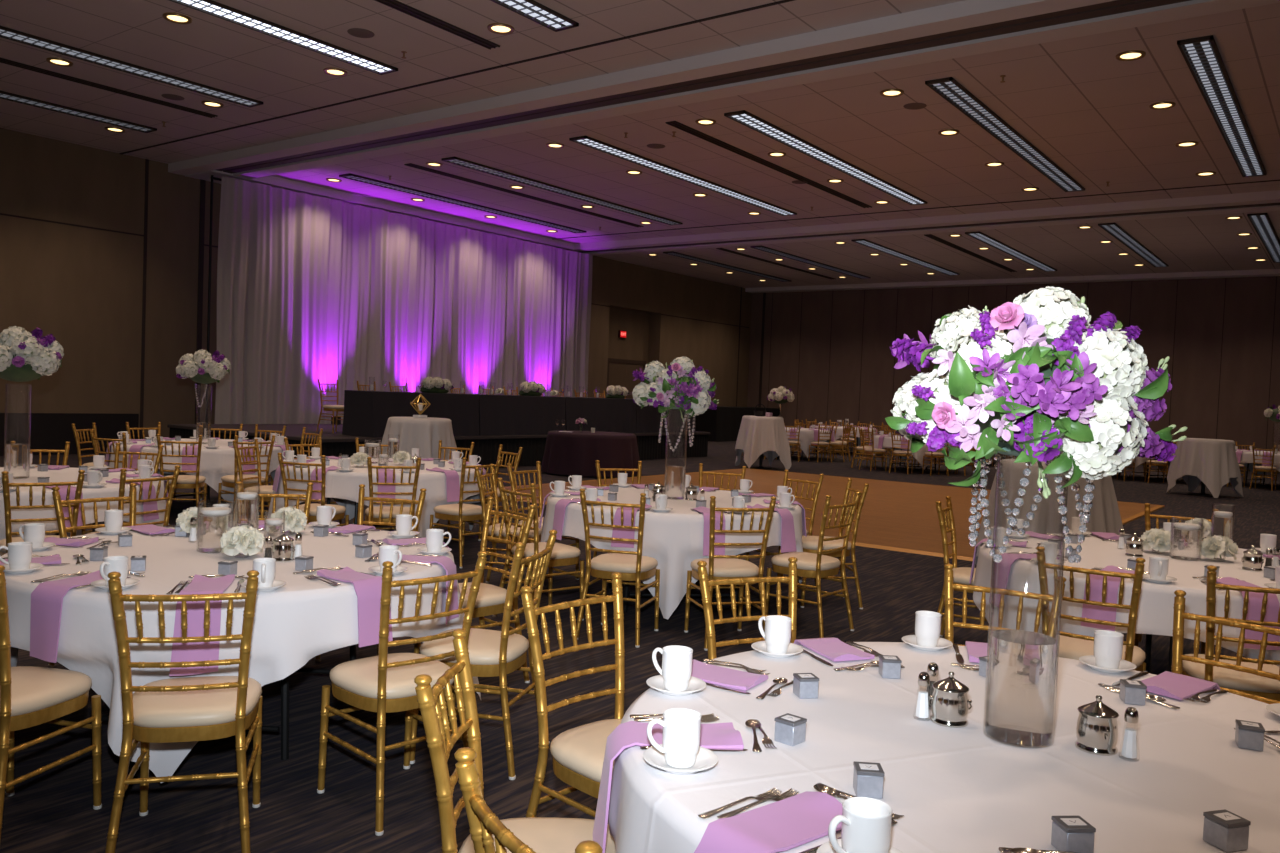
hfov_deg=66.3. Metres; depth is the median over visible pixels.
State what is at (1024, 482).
garland
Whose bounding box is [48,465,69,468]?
napkin
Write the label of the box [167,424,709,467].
stage
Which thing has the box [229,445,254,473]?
napkin
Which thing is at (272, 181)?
trim
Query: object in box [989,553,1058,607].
napkin
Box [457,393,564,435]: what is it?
table cloth
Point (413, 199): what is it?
recessed light
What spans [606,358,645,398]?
door
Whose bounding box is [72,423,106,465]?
chair
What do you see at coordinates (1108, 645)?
coffee mug
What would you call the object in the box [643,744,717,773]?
saucer
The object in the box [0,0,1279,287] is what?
ceiling
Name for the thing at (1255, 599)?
napkin
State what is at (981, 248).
recessed light
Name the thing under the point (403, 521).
coffee mug
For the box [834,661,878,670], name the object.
spoon
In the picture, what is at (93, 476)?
coffee mug
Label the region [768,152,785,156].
recessed light
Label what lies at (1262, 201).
ceiling beam
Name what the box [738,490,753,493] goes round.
saucer
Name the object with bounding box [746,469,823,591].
chair
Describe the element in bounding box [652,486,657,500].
pepper shaker
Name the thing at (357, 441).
chair
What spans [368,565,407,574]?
saucer
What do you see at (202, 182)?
trim
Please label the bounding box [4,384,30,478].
glass vase
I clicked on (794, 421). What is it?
chair
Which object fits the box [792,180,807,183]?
ceiling speaker
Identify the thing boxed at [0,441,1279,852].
floor
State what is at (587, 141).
strip
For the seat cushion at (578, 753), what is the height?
0.064 m
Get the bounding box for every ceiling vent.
[0,58,217,117]
[375,0,499,49]
[404,163,643,226]
[663,251,790,281]
[665,121,871,207]
[716,248,834,278]
[924,234,1016,271]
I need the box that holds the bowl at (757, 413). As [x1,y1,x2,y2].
[754,410,766,416]
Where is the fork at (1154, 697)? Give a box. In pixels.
[1146,694,1165,701]
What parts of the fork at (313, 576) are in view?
handle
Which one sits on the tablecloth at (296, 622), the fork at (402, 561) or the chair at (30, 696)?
the fork at (402, 561)
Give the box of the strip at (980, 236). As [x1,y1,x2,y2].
[965,231,1056,271]
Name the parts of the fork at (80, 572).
handle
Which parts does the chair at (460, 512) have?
leg, seat frame, post, leg, rail, rail, rail, rail, post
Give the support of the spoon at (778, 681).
on the tablecloth at (956, 790)
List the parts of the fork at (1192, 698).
handle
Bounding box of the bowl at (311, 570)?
[302,569,316,572]
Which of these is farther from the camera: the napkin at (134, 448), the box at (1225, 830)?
the napkin at (134, 448)
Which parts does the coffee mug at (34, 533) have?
handle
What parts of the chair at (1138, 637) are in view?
leg, post, rail, leg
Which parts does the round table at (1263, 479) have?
leg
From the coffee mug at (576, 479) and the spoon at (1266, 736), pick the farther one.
the coffee mug at (576, 479)
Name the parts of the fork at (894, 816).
handle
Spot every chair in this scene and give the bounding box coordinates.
[0,470,84,555]
[0,565,101,839]
[11,441,69,466]
[48,483,136,666]
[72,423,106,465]
[82,443,162,534]
[85,465,180,534]
[90,431,126,468]
[105,570,261,852]
[126,422,175,498]
[156,434,206,507]
[200,424,242,499]
[218,435,274,519]
[232,439,295,523]
[235,481,312,523]
[255,424,285,482]
[271,427,322,502]
[278,453,348,525]
[284,437,341,524]
[315,484,426,661]
[316,379,343,432]
[317,551,487,835]
[353,437,395,529]
[357,381,375,390]
[365,457,420,530]
[389,382,407,391]
[410,530,556,779]
[414,496,535,682]
[414,629,614,852]
[429,456,501,567]
[438,440,473,532]
[450,385,464,393]
[454,747,602,852]
[475,464,543,586]
[478,444,522,540]
[479,386,493,393]
[492,477,583,628]
[503,387,517,394]
[505,461,578,585]
[520,572,624,816]
[574,389,585,396]
[576,489,659,647]
[593,460,641,557]
[684,496,776,650]
[697,557,797,658]
[699,463,745,558]
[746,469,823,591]
[765,492,860,637]
[784,423,800,461]
[788,478,868,608]
[792,421,809,455]
[795,419,803,451]
[808,424,833,462]
[814,422,837,457]
[827,425,851,461]
[829,424,852,460]
[840,422,857,455]
[851,421,870,451]
[851,427,871,467]
[857,427,882,466]
[859,428,886,470]
[860,423,883,455]
[883,427,904,466]
[889,430,912,473]
[922,444,948,475]
[935,496,986,635]
[944,564,1065,645]
[946,447,973,475]
[954,446,975,472]
[992,454,1013,465]
[1036,546,1145,671]
[1117,459,1134,480]
[1134,503,1218,653]
[1144,457,1167,482]
[1171,590,1279,703]
[1182,565,1279,700]
[1227,464,1245,486]
[1236,442,1261,483]
[1249,445,1276,490]
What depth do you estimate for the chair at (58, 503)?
5.12 m
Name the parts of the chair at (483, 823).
post, rail, post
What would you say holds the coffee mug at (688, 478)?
on the saucer
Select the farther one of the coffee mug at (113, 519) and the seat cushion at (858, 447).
the seat cushion at (858, 447)
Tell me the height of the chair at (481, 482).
0.932 m
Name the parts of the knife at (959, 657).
handle, blade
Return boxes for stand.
[205,175,221,421]
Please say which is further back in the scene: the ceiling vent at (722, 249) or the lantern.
the ceiling vent at (722, 249)
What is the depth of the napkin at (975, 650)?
3.07 m
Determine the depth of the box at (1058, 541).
5.42 m
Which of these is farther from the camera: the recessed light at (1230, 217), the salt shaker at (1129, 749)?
the recessed light at (1230, 217)
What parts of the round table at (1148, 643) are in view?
leg, leg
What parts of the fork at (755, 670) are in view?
handle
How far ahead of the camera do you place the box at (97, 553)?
4.00 m
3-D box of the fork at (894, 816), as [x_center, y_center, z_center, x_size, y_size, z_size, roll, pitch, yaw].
[0.419,0.719,1.889,0.025,0.011,0.202,1,3,-39]
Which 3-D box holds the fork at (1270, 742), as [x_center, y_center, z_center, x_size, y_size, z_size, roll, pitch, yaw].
[1.483,0.746,2.308,0.025,0.011,0.202,2,2,-10]
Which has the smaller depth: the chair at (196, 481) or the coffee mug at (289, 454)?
the coffee mug at (289, 454)
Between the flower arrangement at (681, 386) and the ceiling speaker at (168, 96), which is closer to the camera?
the flower arrangement at (681, 386)
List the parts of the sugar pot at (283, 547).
lid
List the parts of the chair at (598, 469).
post, rail, post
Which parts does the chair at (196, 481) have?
post, rail, rail, rail, rail, seat frame, post, leg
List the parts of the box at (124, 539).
lid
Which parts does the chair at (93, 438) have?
post, rail, rail, post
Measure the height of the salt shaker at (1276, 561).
0.116 m
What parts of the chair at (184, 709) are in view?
post, leg, rail, rail, rail, rail, seat frame, post, leg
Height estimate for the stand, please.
5.378 m
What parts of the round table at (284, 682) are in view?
leg, leg, leg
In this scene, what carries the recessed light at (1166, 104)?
in the ceiling
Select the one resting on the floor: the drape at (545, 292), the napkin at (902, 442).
the drape at (545, 292)
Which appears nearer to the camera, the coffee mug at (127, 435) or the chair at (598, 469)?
the chair at (598, 469)
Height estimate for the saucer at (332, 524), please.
0.021 m
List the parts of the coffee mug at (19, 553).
handle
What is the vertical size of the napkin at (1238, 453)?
0.287 m
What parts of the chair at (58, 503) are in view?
post, rail, rail, post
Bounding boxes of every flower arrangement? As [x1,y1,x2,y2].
[0,326,63,381]
[176,349,230,383]
[420,377,452,392]
[519,381,546,395]
[606,385,628,398]
[632,356,718,421]
[767,386,794,403]
[885,286,1186,498]
[1264,404,1279,421]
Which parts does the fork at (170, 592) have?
handle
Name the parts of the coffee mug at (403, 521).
handle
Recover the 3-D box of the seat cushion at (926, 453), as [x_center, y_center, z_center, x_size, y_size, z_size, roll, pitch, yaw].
[6.389,0.591,21.203,0.403,0.064,0.412,2,2,-8]
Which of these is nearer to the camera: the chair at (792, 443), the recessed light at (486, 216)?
the recessed light at (486, 216)
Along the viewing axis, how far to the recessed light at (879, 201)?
19.95 m
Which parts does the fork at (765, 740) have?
handle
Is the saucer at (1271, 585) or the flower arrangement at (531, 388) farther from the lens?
the flower arrangement at (531, 388)
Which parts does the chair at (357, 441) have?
post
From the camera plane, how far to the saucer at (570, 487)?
7.58 m
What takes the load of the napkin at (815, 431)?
on the tablecloth at (806, 436)
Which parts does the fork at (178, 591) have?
handle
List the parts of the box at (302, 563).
lid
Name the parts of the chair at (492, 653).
leg, leg, seat frame, post, rail, rail, rail, rail, post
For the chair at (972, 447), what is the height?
0.932 m
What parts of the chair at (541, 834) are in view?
post, rail, rail, rail, rail, post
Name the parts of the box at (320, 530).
lid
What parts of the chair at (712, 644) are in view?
post, rail, rail, rail, post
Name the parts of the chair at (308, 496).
post, rail, post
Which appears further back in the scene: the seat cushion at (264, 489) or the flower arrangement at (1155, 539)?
the seat cushion at (264, 489)
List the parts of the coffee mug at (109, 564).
handle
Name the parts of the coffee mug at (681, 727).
handle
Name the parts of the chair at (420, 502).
post, rail, rail, post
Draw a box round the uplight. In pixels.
[331,417,340,424]
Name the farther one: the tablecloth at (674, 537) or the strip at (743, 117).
the strip at (743, 117)
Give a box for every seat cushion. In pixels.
[11,666,91,715]
[82,462,106,465]
[133,676,261,727]
[165,475,205,483]
[221,475,264,482]
[244,485,272,493]
[293,503,345,515]
[323,405,343,408]
[329,653,453,698]
[365,506,414,517]
[420,628,528,664]
[434,504,481,515]
[458,582,506,607]
[458,817,614,852]
[486,488,508,496]
[488,523,541,537]
[511,542,580,559]
[519,517,543,526]
[550,719,621,781]
[591,553,657,572]
[691,558,758,576]
[771,552,840,570]
[789,441,800,443]
[802,536,850,549]
[810,442,828,444]
[830,442,846,444]
[857,446,871,449]
[865,448,885,451]
[894,450,912,453]
[924,452,943,455]
[952,567,975,585]
[1056,635,1145,668]
[1146,460,1165,463]
[1182,654,1279,692]
[1255,466,1276,469]
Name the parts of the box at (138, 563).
lid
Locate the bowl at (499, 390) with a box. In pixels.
[495,388,503,393]
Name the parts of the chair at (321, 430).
post, post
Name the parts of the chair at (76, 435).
post, rail, post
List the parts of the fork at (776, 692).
handle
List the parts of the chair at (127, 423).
post, rail, post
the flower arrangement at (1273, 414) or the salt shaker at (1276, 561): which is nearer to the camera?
the salt shaker at (1276, 561)
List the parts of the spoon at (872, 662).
handle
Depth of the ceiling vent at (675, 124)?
16.86 m
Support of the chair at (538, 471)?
on the floor
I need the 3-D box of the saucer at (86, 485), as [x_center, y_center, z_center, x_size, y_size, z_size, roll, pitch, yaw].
[-3.644,0.394,6.537,0.157,0.021,0.157,4,2,36]
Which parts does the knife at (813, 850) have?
handle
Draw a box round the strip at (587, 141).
[569,136,796,215]
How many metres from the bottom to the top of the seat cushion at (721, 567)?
0.064 m
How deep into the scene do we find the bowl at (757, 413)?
20.89 m
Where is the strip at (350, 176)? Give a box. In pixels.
[339,173,585,232]
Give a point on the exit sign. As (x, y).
(621, 334)
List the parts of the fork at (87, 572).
handle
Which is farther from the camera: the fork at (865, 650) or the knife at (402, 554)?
the knife at (402, 554)
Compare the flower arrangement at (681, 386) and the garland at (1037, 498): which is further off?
the flower arrangement at (681, 386)
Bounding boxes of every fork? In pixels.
[31,571,84,581]
[38,571,90,581]
[62,537,104,539]
[166,581,186,593]
[175,580,191,592]
[293,566,339,573]
[305,576,337,585]
[308,574,339,584]
[400,561,431,565]
[630,713,713,717]
[634,716,719,722]
[698,787,781,818]
[703,658,765,671]
[706,661,769,674]
[717,788,798,818]
[754,719,776,748]
[765,680,792,696]
[815,783,903,818]
[842,641,878,656]
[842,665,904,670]
[846,641,881,655]
[959,664,978,670]
[998,847,1076,852]
[1103,685,1179,708]
[1146,694,1165,701]
[1183,688,1216,701]
[1195,689,1227,702]
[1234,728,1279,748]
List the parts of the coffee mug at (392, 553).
handle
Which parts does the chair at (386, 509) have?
post, seat frame, rail, rail, rail, rail, post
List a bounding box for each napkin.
[0,554,60,564]
[30,570,102,662]
[44,537,98,545]
[45,485,82,526]
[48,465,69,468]
[97,468,135,471]
[105,441,136,464]
[106,478,158,520]
[124,524,174,533]
[126,473,167,501]
[127,443,154,468]
[169,574,234,675]
[182,445,197,472]
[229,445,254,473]
[258,520,265,527]
[262,444,285,458]
[272,462,308,491]
[311,466,337,499]
[317,567,392,646]
[327,456,340,458]
[328,524,375,533]
[377,469,395,501]
[383,537,448,547]
[401,555,458,623]
[421,458,438,460]
[426,467,459,501]
[538,491,579,528]
[553,498,600,539]
[584,485,608,489]
[593,721,743,852]
[611,504,651,547]
[632,484,648,487]
[660,659,767,690]
[693,506,724,555]
[694,791,841,852]
[699,487,718,490]
[739,492,775,496]
[747,504,796,552]
[763,499,805,536]
[789,428,795,437]
[794,637,874,661]
[808,429,819,440]
[878,436,893,448]
[901,437,907,447]
[965,641,988,662]
[969,538,1026,583]
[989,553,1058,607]
[1025,531,1063,538]
[1081,565,1134,631]
[1091,532,1119,539]
[1141,671,1220,699]
[1216,577,1279,649]
[1236,450,1251,462]
[1262,452,1272,465]
[1263,554,1279,558]
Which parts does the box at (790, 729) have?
lid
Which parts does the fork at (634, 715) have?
handle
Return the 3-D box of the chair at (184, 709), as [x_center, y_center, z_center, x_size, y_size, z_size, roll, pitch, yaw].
[-1.469,0.898,3.225,0.427,0.932,0.476,2,2,-16]
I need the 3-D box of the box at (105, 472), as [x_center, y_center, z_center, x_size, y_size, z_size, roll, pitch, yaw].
[-3.952,0.342,7.219,0.053,0.053,0.053,3,2,18]
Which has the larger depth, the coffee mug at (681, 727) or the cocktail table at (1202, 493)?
the cocktail table at (1202, 493)
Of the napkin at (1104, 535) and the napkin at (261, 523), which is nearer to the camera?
the napkin at (261, 523)
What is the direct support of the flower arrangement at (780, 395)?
on the stand
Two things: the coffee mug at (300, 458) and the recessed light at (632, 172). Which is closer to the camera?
the coffee mug at (300, 458)
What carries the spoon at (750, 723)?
on the tablecloth at (956, 790)
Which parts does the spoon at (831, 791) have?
handle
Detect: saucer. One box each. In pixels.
[0,487,19,491]
[3,563,43,573]
[32,542,54,550]
[83,483,106,487]
[88,466,108,469]
[91,578,139,589]
[95,527,131,534]
[241,580,285,591]
[308,521,339,527]
[337,468,354,471]
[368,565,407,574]
[388,531,418,537]
[417,547,451,554]
[549,492,569,496]
[567,486,586,489]
[613,483,631,486]
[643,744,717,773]
[646,675,705,695]
[649,507,672,511]
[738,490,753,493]
[751,641,802,657]
[775,504,795,508]
[817,839,902,852]
[902,635,952,650]
[982,541,1012,547]
[1006,533,1029,538]
[1032,558,1064,564]
[1069,530,1091,535]
[1079,655,1136,672]
[1143,574,1176,582]
[1255,548,1279,554]
[1264,583,1279,588]
[1266,703,1279,716]
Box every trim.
[0,159,748,438]
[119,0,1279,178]
[185,170,573,249]
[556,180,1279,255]
[745,269,1279,292]
[758,276,1276,447]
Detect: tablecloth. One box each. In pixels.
[0,467,168,539]
[1,524,480,782]
[107,439,289,510]
[267,457,485,537]
[380,417,457,459]
[541,430,639,476]
[541,486,802,618]
[608,642,1279,852]
[735,416,791,469]
[785,427,834,457]
[810,426,875,447]
[871,435,957,469]
[973,534,1279,666]
[975,459,1122,564]
[1125,454,1172,475]
[1166,438,1242,497]
[1236,450,1279,478]
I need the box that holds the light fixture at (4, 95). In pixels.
[0,90,156,132]
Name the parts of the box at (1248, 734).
lid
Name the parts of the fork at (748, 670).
handle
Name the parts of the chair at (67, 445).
rail, post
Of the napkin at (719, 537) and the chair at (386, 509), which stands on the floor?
the chair at (386, 509)
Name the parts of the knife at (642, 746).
handle, blade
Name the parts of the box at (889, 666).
lid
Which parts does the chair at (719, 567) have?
leg, post, seat frame, rail, rail, rail, leg, rail, post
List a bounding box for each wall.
[0,128,751,438]
[747,276,1279,471]
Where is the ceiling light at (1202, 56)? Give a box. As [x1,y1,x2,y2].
[1177,35,1266,176]
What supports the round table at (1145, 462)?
on the floor
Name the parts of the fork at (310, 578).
handle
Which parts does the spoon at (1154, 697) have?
handle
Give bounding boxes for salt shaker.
[188,517,197,541]
[293,533,302,559]
[700,489,704,499]
[913,672,930,719]
[1117,528,1124,548]
[1119,707,1139,760]
[1271,547,1279,566]
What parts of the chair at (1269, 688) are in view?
post, seat frame, rail, rail, rail, rail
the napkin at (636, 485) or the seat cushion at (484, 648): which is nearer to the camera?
the seat cushion at (484, 648)
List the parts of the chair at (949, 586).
post, rail, rail, post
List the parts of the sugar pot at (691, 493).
lid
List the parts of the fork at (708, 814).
handle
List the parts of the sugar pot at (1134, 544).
lid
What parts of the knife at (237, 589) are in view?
handle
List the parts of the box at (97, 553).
lid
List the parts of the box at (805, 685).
lid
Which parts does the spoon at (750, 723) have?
handle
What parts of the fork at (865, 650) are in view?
handle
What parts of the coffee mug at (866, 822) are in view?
handle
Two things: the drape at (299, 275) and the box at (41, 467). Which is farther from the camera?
the drape at (299, 275)
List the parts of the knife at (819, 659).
blade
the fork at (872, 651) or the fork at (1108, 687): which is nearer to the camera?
the fork at (1108, 687)
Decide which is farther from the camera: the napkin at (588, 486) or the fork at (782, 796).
the napkin at (588, 486)
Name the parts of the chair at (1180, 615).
post, rail, rail, rail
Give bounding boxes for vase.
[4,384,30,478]
[196,385,211,443]
[196,501,234,552]
[234,486,259,529]
[264,511,284,543]
[364,441,380,462]
[378,450,388,465]
[387,434,399,461]
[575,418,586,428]
[664,409,687,499]
[983,455,1067,747]
[1169,517,1203,560]
[1211,503,1234,539]
[1272,424,1279,452]
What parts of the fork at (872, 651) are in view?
handle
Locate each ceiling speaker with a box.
[161,94,184,99]
[347,28,374,37]
[647,144,664,148]
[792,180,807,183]
[903,103,926,109]
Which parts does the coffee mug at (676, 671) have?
handle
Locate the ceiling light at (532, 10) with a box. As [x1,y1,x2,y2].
[490,0,578,31]
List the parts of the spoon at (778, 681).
handle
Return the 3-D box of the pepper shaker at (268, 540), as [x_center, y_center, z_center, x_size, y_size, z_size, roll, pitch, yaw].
[-1.548,0.514,4.084,0.042,0.116,0.042,2,2,2]
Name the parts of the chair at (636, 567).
post, leg, rail, rail, rail, rail, seat frame, post, leg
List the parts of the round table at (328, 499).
leg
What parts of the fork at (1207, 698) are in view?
handle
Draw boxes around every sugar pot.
[271,531,294,561]
[411,454,419,465]
[651,481,664,497]
[685,483,697,500]
[928,672,971,727]
[1075,695,1118,755]
[1125,533,1143,556]
[1241,546,1263,570]
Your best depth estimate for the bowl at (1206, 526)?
6.00 m
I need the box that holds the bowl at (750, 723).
[745,719,760,728]
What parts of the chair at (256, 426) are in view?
post, rail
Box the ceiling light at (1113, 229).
[1098,223,1168,266]
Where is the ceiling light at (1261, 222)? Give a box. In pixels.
[1247,213,1279,262]
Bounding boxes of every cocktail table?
[750,453,772,468]
[1187,481,1212,496]
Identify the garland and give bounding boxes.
[194,384,207,406]
[658,413,663,442]
[663,411,686,450]
[687,413,695,446]
[968,458,991,545]
[979,457,1031,562]
[993,453,1051,535]
[1054,474,1093,562]
[1071,479,1094,524]
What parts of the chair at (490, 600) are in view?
leg, seat frame, post, rail, rail, rail, rail, post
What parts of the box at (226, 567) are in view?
lid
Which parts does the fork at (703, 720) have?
handle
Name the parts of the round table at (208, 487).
leg, leg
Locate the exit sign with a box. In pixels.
[618,330,625,337]
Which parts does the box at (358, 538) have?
lid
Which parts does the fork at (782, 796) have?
handle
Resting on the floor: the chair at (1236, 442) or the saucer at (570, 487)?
the chair at (1236, 442)
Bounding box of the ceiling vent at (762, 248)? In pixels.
[751,246,870,278]
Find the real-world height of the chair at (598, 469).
0.932 m
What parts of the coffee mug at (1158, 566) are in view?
handle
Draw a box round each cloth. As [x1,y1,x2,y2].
[342,390,478,436]
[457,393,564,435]
[551,396,635,432]
[636,403,695,432]
[695,406,779,440]
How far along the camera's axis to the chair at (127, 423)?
11.94 m
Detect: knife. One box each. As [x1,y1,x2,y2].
[74,577,130,587]
[234,579,243,591]
[402,554,443,555]
[640,745,747,750]
[705,682,750,693]
[800,837,840,852]
[802,649,832,665]
[953,644,963,663]
[1111,671,1148,685]
[1265,730,1279,732]
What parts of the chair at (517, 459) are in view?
leg, post, rail, post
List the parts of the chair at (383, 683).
leg, post, seat frame, leg, rail, rail, rail, rail, post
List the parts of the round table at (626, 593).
leg, leg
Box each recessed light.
[46,57,72,66]
[105,127,125,132]
[162,12,191,23]
[201,100,223,107]
[323,67,347,76]
[326,178,341,181]
[411,198,424,201]
[426,162,442,166]
[484,215,496,217]
[487,23,514,34]
[509,185,524,188]
[546,143,563,147]
[581,205,593,208]
[626,170,641,174]
[693,193,707,196]
[695,118,715,125]
[747,212,760,214]
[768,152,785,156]
[827,179,843,182]
[874,200,889,203]
[880,89,903,96]
[938,129,959,135]
[949,234,961,236]
[977,247,989,249]
[985,162,1003,166]
[1021,187,1038,191]
[1077,226,1091,228]
[1099,240,1112,242]
[1116,50,1145,60]
[1149,101,1175,109]
[1175,141,1198,146]
[1195,171,1215,175]
[1225,216,1242,219]
[1236,233,1251,235]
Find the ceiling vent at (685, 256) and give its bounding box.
[663,251,790,281]
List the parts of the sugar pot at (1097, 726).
lid, lid knob, knob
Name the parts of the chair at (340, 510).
post, rail, rail, rail, rail, post, seat frame, leg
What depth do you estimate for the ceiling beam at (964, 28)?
11.89 m
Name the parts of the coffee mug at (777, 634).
handle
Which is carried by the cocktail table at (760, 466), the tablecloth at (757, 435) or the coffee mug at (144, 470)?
the tablecloth at (757, 435)
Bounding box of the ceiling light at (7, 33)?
[0,26,262,107]
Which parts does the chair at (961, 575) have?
post, post, seat frame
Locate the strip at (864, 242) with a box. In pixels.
[851,239,959,274]
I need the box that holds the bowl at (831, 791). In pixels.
[813,785,839,796]
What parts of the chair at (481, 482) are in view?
post, rail, post, seat frame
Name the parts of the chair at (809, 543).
leg, seat frame, post, rail, post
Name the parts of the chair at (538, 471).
post, rail, rail, post, leg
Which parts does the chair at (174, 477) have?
post, rail, rail, rail, rail, post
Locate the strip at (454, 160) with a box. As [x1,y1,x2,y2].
[441,157,682,224]
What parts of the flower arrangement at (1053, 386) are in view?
dish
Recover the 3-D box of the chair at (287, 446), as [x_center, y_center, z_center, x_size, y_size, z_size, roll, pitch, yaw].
[-3.328,0.589,10.001,0.476,0.932,0.427,4,3,40]
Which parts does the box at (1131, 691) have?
lid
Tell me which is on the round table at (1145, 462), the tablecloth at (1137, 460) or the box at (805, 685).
the tablecloth at (1137, 460)
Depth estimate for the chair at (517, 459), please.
9.96 m
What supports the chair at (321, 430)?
on the floor
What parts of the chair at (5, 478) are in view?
post, rail, rail, rail, rail, post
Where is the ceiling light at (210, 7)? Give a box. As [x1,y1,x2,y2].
[169,0,397,74]
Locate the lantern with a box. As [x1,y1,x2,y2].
[410,394,429,417]
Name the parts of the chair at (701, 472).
post, rail, post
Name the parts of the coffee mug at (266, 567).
handle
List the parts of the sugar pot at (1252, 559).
lid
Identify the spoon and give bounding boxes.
[73,554,82,563]
[87,540,111,548]
[202,575,247,578]
[302,568,342,572]
[745,719,761,751]
[756,678,787,698]
[813,785,897,824]
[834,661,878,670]
[951,663,978,666]
[1010,848,1043,852]
[1098,683,1165,701]
[1264,734,1279,747]
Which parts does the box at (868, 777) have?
lid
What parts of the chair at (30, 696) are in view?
post, leg, seat frame, leg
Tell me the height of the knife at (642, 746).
0.006 m
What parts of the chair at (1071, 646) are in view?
post, rail, rail, rail, rail, post, seat frame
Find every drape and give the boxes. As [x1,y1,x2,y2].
[215,177,382,423]
[379,211,498,393]
[494,235,592,396]
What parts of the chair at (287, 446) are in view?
post, rail, post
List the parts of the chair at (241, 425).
rail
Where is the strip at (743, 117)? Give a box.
[724,110,927,204]
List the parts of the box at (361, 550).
lid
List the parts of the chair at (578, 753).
post, rail, seat frame, rail, rail, rail, post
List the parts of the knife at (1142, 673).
blade, handle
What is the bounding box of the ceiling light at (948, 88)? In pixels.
[925,77,1084,191]
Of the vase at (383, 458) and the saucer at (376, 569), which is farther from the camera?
the vase at (383, 458)
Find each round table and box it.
[54,523,96,534]
[90,644,355,759]
[173,484,225,506]
[327,498,438,528]
[608,558,737,611]
[790,446,816,459]
[891,448,935,472]
[1118,462,1166,479]
[1144,634,1172,672]
[1245,463,1264,484]
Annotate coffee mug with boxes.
[0,473,12,488]
[0,542,32,569]
[19,523,44,546]
[29,454,32,465]
[87,470,102,484]
[93,455,104,467]
[100,556,128,585]
[104,510,122,530]
[118,434,128,442]
[137,459,152,471]
[139,465,153,478]
[148,430,155,437]
[153,437,162,445]
[208,438,215,446]
[213,504,228,507]
[239,431,247,438]
[253,558,275,587]
[254,438,263,445]
[270,433,279,440]
[277,436,285,443]
[282,450,293,460]
[293,455,306,462]
[311,447,319,456]
[316,506,335,524]
[340,458,350,469]
[379,545,401,571]
[396,514,417,534]
[404,460,412,470]
[411,448,418,455]
[426,529,450,551]
[452,451,462,460]
[454,459,462,468]
[469,455,480,464]
[550,481,564,494]
[568,475,581,487]
[585,488,597,500]
[618,473,626,484]
[647,708,701,767]
[652,645,692,690]
[655,494,667,509]
[685,475,690,486]
[733,496,744,507]
[740,479,752,491]
[758,615,791,653]
[777,486,791,498]
[780,493,794,506]
[828,797,891,852]
[915,611,941,646]
[984,527,1005,545]
[1008,519,1023,535]
[1039,542,1057,562]
[1071,517,1081,532]
[1094,630,1123,668]
[1149,557,1168,579]
[1163,522,1173,531]
[1260,534,1276,550]
[1275,565,1279,587]
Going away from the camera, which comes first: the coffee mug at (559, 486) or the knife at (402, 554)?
the knife at (402, 554)
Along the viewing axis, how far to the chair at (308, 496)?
5.69 m
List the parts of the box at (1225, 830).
lid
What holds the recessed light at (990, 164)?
in the ceiling
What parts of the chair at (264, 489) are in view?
post, rail, rail, rail, rail, post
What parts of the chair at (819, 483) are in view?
leg, post, rail, rail, post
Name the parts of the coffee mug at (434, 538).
handle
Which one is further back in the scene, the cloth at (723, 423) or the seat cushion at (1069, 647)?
the cloth at (723, 423)
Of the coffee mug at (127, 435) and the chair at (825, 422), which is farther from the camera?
the chair at (825, 422)
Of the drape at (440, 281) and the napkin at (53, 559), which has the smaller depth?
the napkin at (53, 559)
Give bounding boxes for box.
[37,464,47,470]
[38,477,49,482]
[79,466,87,472]
[90,546,107,560]
[98,469,108,476]
[118,533,132,546]
[131,556,145,570]
[175,525,187,535]
[218,560,237,575]
[295,556,313,570]
[314,524,328,536]
[352,533,367,544]
[355,544,371,557]
[433,459,440,463]
[438,461,444,466]
[596,488,603,495]
[608,492,616,500]
[609,484,618,491]
[646,497,650,504]
[696,500,706,506]
[731,490,737,496]
[742,495,750,502]
[774,713,806,745]
[793,673,818,698]
[853,761,884,798]
[878,655,901,678]
[979,656,988,677]
[1048,538,1061,548]
[1051,816,1095,852]
[1065,547,1077,557]
[1068,533,1078,543]
[1119,679,1146,704]
[1120,534,1132,543]
[1127,558,1136,570]
[1203,809,1250,851]
[1204,565,1219,576]
[1235,719,1264,750]
[1264,566,1275,578]
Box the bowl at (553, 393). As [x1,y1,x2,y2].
[550,390,558,395]
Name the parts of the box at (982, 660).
lid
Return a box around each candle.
[200,507,230,514]
[237,490,257,498]
[266,518,282,524]
[366,443,378,445]
[418,403,422,410]
[1174,522,1200,529]
[1214,510,1232,516]
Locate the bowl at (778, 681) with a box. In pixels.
[773,678,787,684]
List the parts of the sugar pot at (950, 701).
lid, lid knob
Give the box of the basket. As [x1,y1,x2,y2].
[754,404,766,416]
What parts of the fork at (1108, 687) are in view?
handle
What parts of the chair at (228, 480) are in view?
leg, post, seat frame, rail, rail, rail, post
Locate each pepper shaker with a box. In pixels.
[264,536,271,557]
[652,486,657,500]
[925,662,938,706]
[1265,548,1272,565]
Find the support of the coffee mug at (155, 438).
on the saucer
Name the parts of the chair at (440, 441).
post, rail, post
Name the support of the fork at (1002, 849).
on the tablecloth at (956, 790)
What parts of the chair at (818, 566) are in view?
leg, seat frame, post, rail, rail, rail, rail, post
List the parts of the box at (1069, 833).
lid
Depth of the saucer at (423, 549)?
4.46 m
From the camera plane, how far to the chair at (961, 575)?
6.11 m
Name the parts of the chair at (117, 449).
post, rail, post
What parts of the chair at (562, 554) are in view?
post, rail, rail, rail, rail, post, seat frame, leg, leg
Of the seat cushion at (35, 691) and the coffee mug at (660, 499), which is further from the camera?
the coffee mug at (660, 499)

